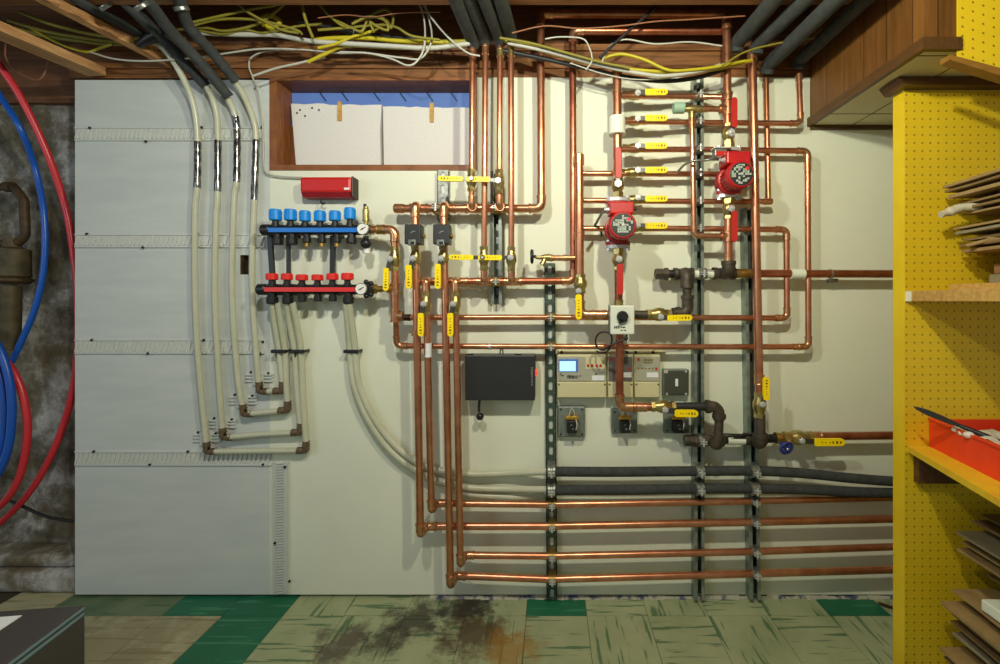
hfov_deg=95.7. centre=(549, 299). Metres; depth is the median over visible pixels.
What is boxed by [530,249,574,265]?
tap
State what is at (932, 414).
trowel
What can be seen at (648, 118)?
valve
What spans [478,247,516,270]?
valve
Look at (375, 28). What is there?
cable
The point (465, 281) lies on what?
copper pipe
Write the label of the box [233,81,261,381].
tube
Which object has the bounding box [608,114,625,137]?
pipe fitting
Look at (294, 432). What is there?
tube elbow
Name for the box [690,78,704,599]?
strut
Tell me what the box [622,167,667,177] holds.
valve
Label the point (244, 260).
cutout
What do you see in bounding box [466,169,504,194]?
valve
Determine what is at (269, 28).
cable
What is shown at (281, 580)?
rail
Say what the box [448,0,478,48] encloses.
insulation
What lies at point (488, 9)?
insulation
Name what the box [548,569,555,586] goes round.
clamp
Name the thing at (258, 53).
cable
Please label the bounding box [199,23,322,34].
cable
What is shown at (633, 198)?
valve
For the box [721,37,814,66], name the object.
cable
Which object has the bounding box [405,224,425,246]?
valve actuator
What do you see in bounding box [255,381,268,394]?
tube elbow
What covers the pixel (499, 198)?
copper pipe
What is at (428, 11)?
cable
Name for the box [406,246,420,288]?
valve
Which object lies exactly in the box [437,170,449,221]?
strut
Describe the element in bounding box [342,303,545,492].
tube
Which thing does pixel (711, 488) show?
insulation
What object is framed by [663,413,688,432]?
box
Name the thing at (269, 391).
tube
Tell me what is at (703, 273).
clamp
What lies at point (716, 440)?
pipe
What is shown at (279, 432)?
tube
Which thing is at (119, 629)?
floor
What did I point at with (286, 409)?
tube elbow
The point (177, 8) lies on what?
ring
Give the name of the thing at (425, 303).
valve
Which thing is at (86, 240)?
rail
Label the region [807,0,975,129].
soffit
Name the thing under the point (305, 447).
tube elbow
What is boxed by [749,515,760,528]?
clamp
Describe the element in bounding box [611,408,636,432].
box
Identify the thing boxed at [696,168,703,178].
clamp
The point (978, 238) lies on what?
cardboard sheet
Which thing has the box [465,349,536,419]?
control box
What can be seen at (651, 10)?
cable
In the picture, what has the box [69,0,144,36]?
insulation
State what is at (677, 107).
tap
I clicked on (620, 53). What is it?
cable
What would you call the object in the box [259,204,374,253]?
manifold
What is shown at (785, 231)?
copper pipe
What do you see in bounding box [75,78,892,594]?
wall
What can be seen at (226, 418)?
bracket
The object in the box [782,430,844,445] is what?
valve
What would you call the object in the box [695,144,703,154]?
clamp
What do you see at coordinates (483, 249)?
valve
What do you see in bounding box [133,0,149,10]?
ring
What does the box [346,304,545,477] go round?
tube
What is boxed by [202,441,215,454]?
tube elbow
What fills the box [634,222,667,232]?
valve
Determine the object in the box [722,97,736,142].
valve
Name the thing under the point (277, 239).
outlet
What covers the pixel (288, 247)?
bracket
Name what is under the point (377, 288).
pipe union
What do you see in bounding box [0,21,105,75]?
wood strip
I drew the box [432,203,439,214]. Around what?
clamp
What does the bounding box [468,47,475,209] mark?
copper pipe
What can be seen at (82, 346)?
rail
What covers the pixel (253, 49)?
cable
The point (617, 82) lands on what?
copper pipe
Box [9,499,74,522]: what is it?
cable
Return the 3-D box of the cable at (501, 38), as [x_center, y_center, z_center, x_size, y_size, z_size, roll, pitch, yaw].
[0.054,-0.889,1.620,0.470,0.117,0.009,0,0,0]
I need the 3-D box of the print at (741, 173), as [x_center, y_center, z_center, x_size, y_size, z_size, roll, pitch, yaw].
[0.670,-0.441,1.573,0.069,0.069,0.001,0,0,0]
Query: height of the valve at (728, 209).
0.165 m
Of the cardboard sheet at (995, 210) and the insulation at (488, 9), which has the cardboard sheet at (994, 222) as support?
the cardboard sheet at (995, 210)
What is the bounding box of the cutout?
[240,256,248,274]
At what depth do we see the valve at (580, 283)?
1.66 m
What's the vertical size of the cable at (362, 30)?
0.090 m
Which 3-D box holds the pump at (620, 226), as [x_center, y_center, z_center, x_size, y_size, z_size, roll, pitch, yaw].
[0.253,-0.287,1.646,0.116,0.233,0.154,0,0,0]
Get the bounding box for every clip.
[271,349,290,356]
[289,349,309,356]
[343,349,362,352]
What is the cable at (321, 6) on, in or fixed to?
on the cable at (379, 24)
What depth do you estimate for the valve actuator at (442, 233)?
1.61 m
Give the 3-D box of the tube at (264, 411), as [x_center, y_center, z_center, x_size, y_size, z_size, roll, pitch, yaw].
[-1.122,0.443,1.774,0.164,0.037,0.023,0,0,0]
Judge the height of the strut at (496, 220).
0.520 m
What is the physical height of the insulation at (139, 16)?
0.251 m
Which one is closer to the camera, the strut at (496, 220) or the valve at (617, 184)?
the valve at (617, 184)
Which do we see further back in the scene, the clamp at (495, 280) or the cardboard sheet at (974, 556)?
the clamp at (495, 280)
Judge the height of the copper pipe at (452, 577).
1.464 m
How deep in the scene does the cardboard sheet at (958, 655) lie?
1.35 m
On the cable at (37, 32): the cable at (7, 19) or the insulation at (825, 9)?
the cable at (7, 19)
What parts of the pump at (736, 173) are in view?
motor, name plate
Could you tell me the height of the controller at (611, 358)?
0.170 m
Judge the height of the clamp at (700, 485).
0.049 m
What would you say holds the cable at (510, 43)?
attached to the insulation at (503, 9)
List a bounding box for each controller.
[557,354,606,397]
[606,354,632,397]
[633,354,659,397]
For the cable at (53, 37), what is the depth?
1.71 m
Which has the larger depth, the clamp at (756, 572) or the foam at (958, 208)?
the clamp at (756, 572)
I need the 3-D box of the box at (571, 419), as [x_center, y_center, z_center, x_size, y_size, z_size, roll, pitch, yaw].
[0.085,0.482,1.765,0.108,0.121,0.068,0,0,0]
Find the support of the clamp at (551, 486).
attached to the insulation at (711, 488)
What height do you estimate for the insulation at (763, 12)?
0.066 m
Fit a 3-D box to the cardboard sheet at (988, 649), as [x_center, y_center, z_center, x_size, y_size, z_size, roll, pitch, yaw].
[1.491,0.985,1.105,0.578,0.007,0.550,0,0,0]
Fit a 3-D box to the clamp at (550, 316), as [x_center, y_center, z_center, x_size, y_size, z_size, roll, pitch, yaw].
[0.004,0.067,1.748,0.030,0.030,0.065,0,0,0]
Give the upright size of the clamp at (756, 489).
0.049 m
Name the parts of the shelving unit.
moulding, shelf, shelf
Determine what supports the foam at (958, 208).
on the cardboard sheet at (995, 210)
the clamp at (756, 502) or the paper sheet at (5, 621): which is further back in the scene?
the clamp at (756, 502)
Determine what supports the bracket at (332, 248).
attached to the wall at (353, 506)
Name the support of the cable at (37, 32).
on the wood strip at (11, 35)
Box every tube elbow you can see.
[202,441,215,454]
[218,427,231,440]
[239,404,252,417]
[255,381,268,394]
[272,382,282,394]
[277,401,291,413]
[290,423,301,435]
[295,440,309,453]
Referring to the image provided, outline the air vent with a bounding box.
[362,204,369,223]
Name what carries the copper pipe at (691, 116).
attached to the copper pipe at (726, 233)
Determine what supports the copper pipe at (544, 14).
attached to the strut at (443, 188)
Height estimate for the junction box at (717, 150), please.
0.041 m
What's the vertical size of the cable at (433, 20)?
0.222 m
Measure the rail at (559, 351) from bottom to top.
0.015 m
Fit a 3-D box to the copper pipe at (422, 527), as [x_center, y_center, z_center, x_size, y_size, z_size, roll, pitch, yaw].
[0.475,0.262,1.744,1.994,1.264,0.100,0,0,-2]
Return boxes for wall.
[0,105,74,542]
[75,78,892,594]
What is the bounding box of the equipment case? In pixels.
[0,605,84,663]
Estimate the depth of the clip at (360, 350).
1.76 m
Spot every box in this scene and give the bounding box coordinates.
[301,176,358,199]
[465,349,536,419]
[558,406,584,436]
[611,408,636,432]
[662,368,688,394]
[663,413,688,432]
[711,146,731,160]
[981,599,999,622]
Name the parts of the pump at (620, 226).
motor, name plate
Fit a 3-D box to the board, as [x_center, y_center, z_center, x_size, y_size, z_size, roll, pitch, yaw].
[1.356,-0.835,1.203,0.549,0.790,0.035,0,0,8]
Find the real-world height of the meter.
0.474 m
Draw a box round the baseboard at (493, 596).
[429,594,892,599]
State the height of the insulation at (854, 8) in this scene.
0.064 m
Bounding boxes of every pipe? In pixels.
[0,182,30,246]
[370,224,404,322]
[393,8,725,213]
[393,146,812,349]
[403,226,790,321]
[410,202,892,537]
[420,26,721,285]
[422,277,892,513]
[439,202,892,588]
[451,277,892,566]
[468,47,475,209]
[480,43,488,283]
[496,44,503,209]
[507,45,514,283]
[574,153,607,320]
[583,171,719,176]
[584,198,772,204]
[611,70,621,179]
[614,270,623,304]
[614,334,651,411]
[622,93,721,99]
[625,73,803,126]
[654,260,736,314]
[676,400,776,449]
[688,112,721,238]
[718,18,732,139]
[720,218,733,260]
[737,269,892,277]
[747,51,764,392]
[762,78,770,197]
[810,431,892,439]
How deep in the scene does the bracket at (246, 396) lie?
1.79 m
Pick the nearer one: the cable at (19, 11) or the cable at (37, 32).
the cable at (19, 11)
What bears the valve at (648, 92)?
attached to the copper pipe at (692, 96)
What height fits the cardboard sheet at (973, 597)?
0.007 m
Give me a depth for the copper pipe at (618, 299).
1.68 m
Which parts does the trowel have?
blade, handle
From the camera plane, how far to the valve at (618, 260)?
1.65 m
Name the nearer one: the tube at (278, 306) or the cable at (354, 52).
the cable at (354, 52)
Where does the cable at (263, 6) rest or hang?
on the insulation at (185, 19)
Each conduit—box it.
[594,209,604,236]
[676,155,716,173]
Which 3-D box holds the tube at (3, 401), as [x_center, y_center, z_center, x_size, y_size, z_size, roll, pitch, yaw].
[-2.265,0.469,1.830,0.125,0.586,0.027,0,0,0]
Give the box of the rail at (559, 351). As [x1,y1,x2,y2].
[558,350,664,353]
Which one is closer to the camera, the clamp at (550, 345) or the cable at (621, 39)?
the cable at (621, 39)
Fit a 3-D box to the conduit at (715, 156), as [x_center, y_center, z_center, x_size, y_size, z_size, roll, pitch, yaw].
[0.533,-0.501,1.661,0.156,0.040,0.039,0,0,39]
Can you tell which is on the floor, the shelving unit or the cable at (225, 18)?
the shelving unit
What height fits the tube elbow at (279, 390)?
0.052 m
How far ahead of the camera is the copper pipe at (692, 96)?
1.71 m
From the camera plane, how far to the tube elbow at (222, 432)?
1.76 m
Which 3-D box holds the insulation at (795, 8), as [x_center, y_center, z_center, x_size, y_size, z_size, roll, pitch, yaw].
[0.803,-0.942,1.431,0.049,0.063,0.549,0,0,-8]
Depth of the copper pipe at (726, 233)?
1.67 m
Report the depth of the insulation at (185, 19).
1.62 m
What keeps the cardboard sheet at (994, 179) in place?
on the cardboard sheet at (991, 189)
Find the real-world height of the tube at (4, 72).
1.972 m
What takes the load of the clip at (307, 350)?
attached to the wall at (353, 506)
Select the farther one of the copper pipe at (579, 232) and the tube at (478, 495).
the tube at (478, 495)
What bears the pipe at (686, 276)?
attached to the strut at (697, 245)
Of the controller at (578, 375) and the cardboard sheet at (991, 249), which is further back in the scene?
the controller at (578, 375)
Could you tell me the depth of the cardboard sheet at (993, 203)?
1.30 m
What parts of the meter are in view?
stem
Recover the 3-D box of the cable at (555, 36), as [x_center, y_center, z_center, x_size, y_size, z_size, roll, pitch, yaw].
[0.068,-0.888,1.620,0.173,0.123,0.005,0,0,0]
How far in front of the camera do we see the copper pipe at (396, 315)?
1.69 m
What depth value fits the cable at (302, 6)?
1.60 m
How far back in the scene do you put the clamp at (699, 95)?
1.73 m
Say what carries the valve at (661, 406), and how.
attached to the copper pipe at (621, 405)
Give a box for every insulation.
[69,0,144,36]
[120,4,209,88]
[138,0,232,98]
[173,0,239,82]
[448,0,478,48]
[463,0,491,45]
[478,0,505,46]
[494,0,516,45]
[546,466,892,485]
[546,483,892,497]
[731,0,784,52]
[750,0,815,54]
[759,0,847,73]
[792,0,874,68]
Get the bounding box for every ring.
[98,0,114,10]
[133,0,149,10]
[172,6,189,11]
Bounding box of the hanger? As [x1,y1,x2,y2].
[827,269,837,282]
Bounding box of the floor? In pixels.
[0,592,893,663]
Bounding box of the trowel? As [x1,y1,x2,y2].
[914,407,999,440]
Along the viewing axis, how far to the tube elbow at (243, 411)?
1.76 m
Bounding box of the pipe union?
[371,284,386,293]
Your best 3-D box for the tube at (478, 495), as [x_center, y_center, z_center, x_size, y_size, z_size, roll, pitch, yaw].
[-0.343,0.682,1.786,0.640,0.225,0.026,0,0,0]
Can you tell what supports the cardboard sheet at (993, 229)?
on the cardboard sheet at (978, 238)
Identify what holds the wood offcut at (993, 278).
on the wood offcut at (976, 285)
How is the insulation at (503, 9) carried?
attached to the copper pipe at (511, 274)
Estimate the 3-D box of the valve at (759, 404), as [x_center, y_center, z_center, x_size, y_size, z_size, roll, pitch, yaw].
[0.786,0.362,1.677,0.050,0.158,0.071,0,0,0]
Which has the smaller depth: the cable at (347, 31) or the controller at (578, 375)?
the cable at (347, 31)
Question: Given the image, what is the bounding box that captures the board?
[940,0,999,83]
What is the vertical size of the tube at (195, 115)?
1.551 m
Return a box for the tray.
[928,418,999,481]
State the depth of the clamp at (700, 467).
1.71 m
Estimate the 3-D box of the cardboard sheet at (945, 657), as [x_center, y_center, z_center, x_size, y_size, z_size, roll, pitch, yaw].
[1.481,1.095,1.105,0.598,0.006,0.550,0,0,0]
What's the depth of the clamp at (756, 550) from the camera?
1.73 m
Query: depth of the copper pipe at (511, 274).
1.67 m
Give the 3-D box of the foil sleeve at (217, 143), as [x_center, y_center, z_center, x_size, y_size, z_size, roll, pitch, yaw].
[-1.313,-0.529,1.779,0.026,0.202,0.026,0,0,0]
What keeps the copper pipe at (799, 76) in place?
attached to the wall at (353, 506)
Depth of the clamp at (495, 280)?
1.72 m
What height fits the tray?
0.097 m
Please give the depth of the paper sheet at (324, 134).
1.86 m
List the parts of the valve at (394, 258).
lever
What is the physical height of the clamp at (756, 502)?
0.030 m
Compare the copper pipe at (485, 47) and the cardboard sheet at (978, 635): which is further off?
the copper pipe at (485, 47)
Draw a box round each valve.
[383,246,400,290]
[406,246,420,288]
[418,292,431,335]
[435,246,448,288]
[438,168,476,191]
[447,292,460,335]
[449,246,488,270]
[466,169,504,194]
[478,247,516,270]
[574,274,586,318]
[611,147,623,194]
[612,249,624,294]
[622,89,667,100]
[622,142,667,148]
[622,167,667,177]
[623,194,667,204]
[625,115,667,125]
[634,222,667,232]
[646,307,691,320]
[650,400,697,416]
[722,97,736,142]
[722,203,737,241]
[752,377,769,418]
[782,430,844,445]
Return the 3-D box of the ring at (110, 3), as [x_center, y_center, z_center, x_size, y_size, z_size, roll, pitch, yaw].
[-1.450,-0.963,1.472,0.046,0.043,0.036,0,0,22]
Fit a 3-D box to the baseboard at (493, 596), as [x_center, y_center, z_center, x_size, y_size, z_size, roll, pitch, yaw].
[0.463,1.183,1.791,1.887,0.014,0.018,0,0,0]
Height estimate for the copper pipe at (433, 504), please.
0.893 m
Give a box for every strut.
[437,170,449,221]
[490,171,502,303]
[544,263,556,599]
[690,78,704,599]
[740,208,760,599]
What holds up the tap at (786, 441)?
attached to the pipe at (716, 440)
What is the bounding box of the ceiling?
[0,0,851,4]
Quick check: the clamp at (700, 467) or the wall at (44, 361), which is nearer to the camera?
the clamp at (700, 467)
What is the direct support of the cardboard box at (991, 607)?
on the cardboard sheet at (973, 597)
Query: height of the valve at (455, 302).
0.163 m
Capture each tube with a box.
[0,60,74,525]
[0,90,48,363]
[0,341,16,476]
[0,359,31,509]
[0,366,6,457]
[153,42,209,442]
[204,86,225,427]
[213,448,295,453]
[225,97,244,404]
[227,430,290,439]
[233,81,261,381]
[247,408,279,415]
[266,388,272,393]
[269,304,282,381]
[275,302,290,401]
[284,304,300,423]
[289,302,308,441]
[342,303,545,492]
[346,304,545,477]
[383,448,543,499]
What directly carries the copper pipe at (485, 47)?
attached to the copper pipe at (465, 281)
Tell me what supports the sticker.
attached to the copper pipe at (433, 504)
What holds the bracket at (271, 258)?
attached to the wall at (353, 506)
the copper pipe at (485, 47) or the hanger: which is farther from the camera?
the hanger
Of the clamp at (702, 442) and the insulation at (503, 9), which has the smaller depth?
the insulation at (503, 9)
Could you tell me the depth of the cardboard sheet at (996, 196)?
1.31 m
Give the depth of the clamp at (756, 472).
1.71 m
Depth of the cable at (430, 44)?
1.65 m
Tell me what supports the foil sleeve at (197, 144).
attached to the tube at (195, 115)
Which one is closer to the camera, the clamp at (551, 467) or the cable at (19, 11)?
the cable at (19, 11)
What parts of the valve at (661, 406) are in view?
lever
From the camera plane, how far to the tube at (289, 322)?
1.76 m
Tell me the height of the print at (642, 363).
0.038 m
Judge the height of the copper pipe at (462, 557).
1.092 m
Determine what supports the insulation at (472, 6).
attached to the copper pipe at (485, 47)
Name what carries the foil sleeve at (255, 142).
attached to the tube at (255, 129)
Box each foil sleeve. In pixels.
[193,141,201,188]
[214,140,221,191]
[231,115,240,181]
[250,139,259,199]
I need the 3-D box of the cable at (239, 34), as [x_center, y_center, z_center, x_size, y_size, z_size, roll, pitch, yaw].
[-0.793,-0.957,1.660,0.997,0.072,0.017,0,0,0]
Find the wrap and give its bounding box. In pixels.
[135,29,165,47]
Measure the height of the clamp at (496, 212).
0.040 m
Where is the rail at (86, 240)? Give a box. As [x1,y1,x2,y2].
[74,233,264,248]
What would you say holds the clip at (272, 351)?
attached to the wall at (353, 506)
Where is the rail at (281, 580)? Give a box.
[272,461,290,594]
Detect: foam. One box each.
[938,203,982,217]
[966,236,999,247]
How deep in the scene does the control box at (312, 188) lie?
1.74 m
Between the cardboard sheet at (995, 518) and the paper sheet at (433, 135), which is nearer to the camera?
the cardboard sheet at (995, 518)
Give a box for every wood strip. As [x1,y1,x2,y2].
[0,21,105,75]
[35,0,171,67]
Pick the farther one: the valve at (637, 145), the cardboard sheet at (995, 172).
the valve at (637, 145)
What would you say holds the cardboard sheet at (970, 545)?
on the cardboard sheet at (974, 556)
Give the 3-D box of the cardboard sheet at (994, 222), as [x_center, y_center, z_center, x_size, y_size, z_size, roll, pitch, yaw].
[1.499,-0.218,1.109,0.562,0.006,0.550,0,0,0]
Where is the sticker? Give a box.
[425,343,431,356]
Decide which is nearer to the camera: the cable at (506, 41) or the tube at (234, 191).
the cable at (506, 41)
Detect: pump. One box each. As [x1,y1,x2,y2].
[604,191,636,254]
[714,141,754,203]
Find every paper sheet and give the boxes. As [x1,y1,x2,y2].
[0,615,21,629]
[291,101,383,164]
[383,103,468,164]
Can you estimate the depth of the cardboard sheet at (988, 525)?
1.35 m
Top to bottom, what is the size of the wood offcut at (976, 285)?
0.019 m
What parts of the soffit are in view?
corner trim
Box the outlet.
[272,232,356,246]
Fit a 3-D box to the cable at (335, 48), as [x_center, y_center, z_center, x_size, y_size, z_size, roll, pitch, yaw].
[-0.658,-0.922,1.680,0.496,0.079,0.013,0,0,0]
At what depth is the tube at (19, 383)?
1.83 m
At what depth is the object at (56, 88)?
1.83 m
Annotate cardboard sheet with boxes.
[939,647,986,663]
[940,601,999,651]
[943,168,999,188]
[944,174,999,192]
[944,656,954,663]
[948,182,999,198]
[951,613,999,652]
[951,620,999,663]
[952,589,999,627]
[952,632,998,663]
[954,219,999,229]
[956,224,999,234]
[956,531,999,559]
[957,548,999,577]
[959,239,999,246]
[960,193,999,203]
[961,245,999,252]
[961,541,999,566]
[962,206,999,214]
[962,233,999,240]
[972,199,999,208]
[972,520,999,536]
[980,514,999,525]
[987,574,999,584]
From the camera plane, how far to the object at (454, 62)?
1.80 m
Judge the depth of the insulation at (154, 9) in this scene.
1.61 m
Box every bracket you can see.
[193,431,220,444]
[209,417,236,430]
[229,394,257,406]
[245,371,273,384]
[267,235,283,272]
[286,235,300,282]
[330,235,343,272]
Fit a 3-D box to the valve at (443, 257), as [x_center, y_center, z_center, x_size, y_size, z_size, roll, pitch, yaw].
[-0.399,-0.121,1.667,0.044,0.161,0.062,0,0,0]
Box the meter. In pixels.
[0,237,34,350]
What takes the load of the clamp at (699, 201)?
attached to the strut at (697, 245)
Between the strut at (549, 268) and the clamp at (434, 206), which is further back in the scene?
the strut at (549, 268)
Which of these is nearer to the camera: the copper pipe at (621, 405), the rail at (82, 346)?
the copper pipe at (621, 405)
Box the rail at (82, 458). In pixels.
[74,450,271,465]
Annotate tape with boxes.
[790,269,806,278]
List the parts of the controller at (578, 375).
screen frame, button panel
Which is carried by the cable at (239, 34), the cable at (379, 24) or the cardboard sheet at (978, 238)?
the cable at (379, 24)
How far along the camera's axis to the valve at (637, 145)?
1.68 m
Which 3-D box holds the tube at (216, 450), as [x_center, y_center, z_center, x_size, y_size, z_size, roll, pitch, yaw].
[-1.157,0.595,1.774,0.379,0.027,0.023,0,0,0]
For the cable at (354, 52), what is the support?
hanging from the ceiling
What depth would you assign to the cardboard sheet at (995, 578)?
1.36 m
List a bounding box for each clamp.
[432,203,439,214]
[492,203,500,214]
[492,277,500,285]
[547,313,554,320]
[547,342,554,350]
[547,460,555,477]
[547,479,555,497]
[548,496,555,510]
[548,517,555,532]
[548,547,555,563]
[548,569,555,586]
[693,462,705,477]
[693,479,705,495]
[694,90,703,102]
[695,116,703,127]
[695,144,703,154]
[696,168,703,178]
[696,196,703,205]
[696,268,707,279]
[696,433,707,446]
[697,224,703,232]
[746,462,761,477]
[746,479,761,495]
[749,495,760,507]
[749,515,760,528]
[749,545,761,558]
[749,566,761,580]
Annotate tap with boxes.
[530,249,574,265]
[672,102,720,113]
[773,432,793,454]
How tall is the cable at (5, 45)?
0.158 m
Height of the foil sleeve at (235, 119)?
0.261 m
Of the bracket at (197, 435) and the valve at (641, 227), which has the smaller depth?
the valve at (641, 227)
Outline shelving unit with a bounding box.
[879,77,999,663]
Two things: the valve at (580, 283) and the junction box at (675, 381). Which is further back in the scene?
the junction box at (675, 381)
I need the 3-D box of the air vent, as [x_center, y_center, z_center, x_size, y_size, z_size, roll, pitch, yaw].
[-0.703,-0.329,1.720,0.027,0.076,0.027,0,0,0]
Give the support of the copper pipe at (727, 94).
attached to the pump at (736, 173)
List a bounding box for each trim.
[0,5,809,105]
[0,543,74,591]
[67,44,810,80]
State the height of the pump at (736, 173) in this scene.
0.229 m
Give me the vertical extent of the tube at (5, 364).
0.660 m
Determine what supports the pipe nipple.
attached to the valve at (657, 314)
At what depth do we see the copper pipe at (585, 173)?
1.73 m
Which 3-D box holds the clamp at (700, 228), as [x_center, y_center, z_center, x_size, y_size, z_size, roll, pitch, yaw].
[0.577,-0.277,1.740,0.030,0.030,0.048,0,0,0]
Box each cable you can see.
[4,43,48,80]
[6,18,185,42]
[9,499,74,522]
[14,26,122,45]
[18,10,138,40]
[30,29,112,52]
[89,48,365,61]
[176,5,284,31]
[193,5,280,23]
[195,17,302,34]
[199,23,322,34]
[201,31,469,50]
[238,5,298,33]
[248,50,301,177]
[252,56,325,76]
[260,13,464,43]
[299,19,448,39]
[301,5,313,38]
[307,44,439,63]
[317,23,439,40]
[317,26,382,48]
[318,11,439,18]
[319,5,345,27]
[336,8,394,32]
[340,5,425,66]
[352,15,388,32]
[370,5,432,59]
[425,5,479,56]
[500,37,629,68]
[503,48,726,82]
[505,40,752,73]
[508,41,723,77]
[512,15,744,33]
[545,36,592,69]
[570,62,719,79]
[595,331,627,353]
[599,5,657,58]
[599,52,745,72]
[601,39,721,61]
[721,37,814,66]
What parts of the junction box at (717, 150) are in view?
lid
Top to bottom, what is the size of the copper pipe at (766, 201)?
0.026 m
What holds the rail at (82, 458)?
attached to the wall at (353, 506)
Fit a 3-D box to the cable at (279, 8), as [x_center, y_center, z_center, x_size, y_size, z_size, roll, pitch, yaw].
[-1.156,-1.040,1.640,0.423,0.128,0.010,0,0,0]
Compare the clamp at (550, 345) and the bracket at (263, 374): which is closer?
the clamp at (550, 345)
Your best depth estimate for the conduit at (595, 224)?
1.64 m
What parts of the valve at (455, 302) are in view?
lever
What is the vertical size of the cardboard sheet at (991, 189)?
0.011 m
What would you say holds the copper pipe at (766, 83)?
attached to the copper pipe at (766, 201)
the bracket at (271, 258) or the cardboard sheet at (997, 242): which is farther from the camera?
the bracket at (271, 258)
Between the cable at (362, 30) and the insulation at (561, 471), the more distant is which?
the insulation at (561, 471)
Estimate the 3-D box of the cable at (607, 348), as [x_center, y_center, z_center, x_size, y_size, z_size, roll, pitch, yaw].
[0.207,0.158,1.665,0.070,0.088,0.151,0,0,-44]
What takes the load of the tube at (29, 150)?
hanging from the wall at (44, 361)
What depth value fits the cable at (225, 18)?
1.61 m
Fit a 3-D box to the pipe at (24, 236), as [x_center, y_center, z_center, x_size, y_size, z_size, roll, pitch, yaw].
[-2.303,-0.360,1.900,0.208,0.279,0.044,0,0,0]
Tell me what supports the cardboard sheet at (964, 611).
on the cardboard sheet at (978, 635)
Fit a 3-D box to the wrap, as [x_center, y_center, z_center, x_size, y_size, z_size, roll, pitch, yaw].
[-1.470,-0.961,1.655,0.110,0.062,0.040,0,0,0]
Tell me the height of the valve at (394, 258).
0.167 m
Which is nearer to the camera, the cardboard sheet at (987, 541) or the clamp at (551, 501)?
the cardboard sheet at (987, 541)
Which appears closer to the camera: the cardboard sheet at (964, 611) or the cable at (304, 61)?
the cardboard sheet at (964, 611)
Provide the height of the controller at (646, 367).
0.170 m
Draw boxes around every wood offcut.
[950,283,999,289]
[989,274,999,282]
[994,264,999,273]
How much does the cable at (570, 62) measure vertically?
0.066 m
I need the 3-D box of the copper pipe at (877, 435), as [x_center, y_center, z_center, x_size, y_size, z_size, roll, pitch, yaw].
[1.228,0.526,1.738,0.479,0.038,0.038,0,0,0]
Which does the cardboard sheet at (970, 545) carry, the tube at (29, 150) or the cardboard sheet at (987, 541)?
the cardboard sheet at (987, 541)
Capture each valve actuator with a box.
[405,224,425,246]
[433,224,452,246]
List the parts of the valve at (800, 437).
lever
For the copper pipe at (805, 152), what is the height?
0.789 m
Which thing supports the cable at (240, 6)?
hanging from the ceiling
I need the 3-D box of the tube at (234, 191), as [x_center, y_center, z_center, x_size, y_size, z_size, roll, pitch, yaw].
[-1.235,-0.178,1.767,0.066,1.228,0.046,0,0,0]
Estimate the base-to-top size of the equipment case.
0.420 m
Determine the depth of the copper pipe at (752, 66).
1.68 m
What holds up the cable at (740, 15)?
on the insulation at (503, 9)
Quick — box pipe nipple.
[634,310,647,318]
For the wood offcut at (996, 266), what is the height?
0.031 m
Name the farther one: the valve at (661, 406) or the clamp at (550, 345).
the clamp at (550, 345)
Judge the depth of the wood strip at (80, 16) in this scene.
1.57 m
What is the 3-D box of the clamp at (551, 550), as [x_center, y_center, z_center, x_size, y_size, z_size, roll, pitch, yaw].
[0.008,0.992,1.748,0.030,0.030,0.065,0,0,0]
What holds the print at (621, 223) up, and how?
attached to the pump at (620, 226)
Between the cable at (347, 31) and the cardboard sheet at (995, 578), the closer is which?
the cardboard sheet at (995, 578)
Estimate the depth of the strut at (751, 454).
1.77 m
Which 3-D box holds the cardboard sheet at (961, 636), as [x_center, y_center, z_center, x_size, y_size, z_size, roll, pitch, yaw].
[1.500,1.022,1.105,0.560,0.008,0.550,0,0,0]
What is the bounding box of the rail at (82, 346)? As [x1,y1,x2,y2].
[74,339,264,354]
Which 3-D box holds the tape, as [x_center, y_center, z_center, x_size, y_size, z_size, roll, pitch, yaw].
[0.954,-0.100,1.738,0.052,0.039,0.040,0,0,0]
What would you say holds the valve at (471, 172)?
attached to the copper pipe at (472, 59)
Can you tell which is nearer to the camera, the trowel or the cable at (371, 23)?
the trowel
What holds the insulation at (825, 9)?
attached to the wall at (353, 506)
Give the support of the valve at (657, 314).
attached to the pipe at (686, 276)
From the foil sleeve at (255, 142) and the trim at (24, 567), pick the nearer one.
the foil sleeve at (255, 142)
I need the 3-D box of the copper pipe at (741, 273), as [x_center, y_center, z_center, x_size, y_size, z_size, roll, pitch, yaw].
[1.089,-0.102,1.738,0.757,0.037,0.038,0,0,0]
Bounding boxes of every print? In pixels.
[613,215,632,232]
[638,359,653,368]
[732,164,751,183]
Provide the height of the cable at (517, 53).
0.132 m
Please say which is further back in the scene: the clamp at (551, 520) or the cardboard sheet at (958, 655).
the clamp at (551, 520)

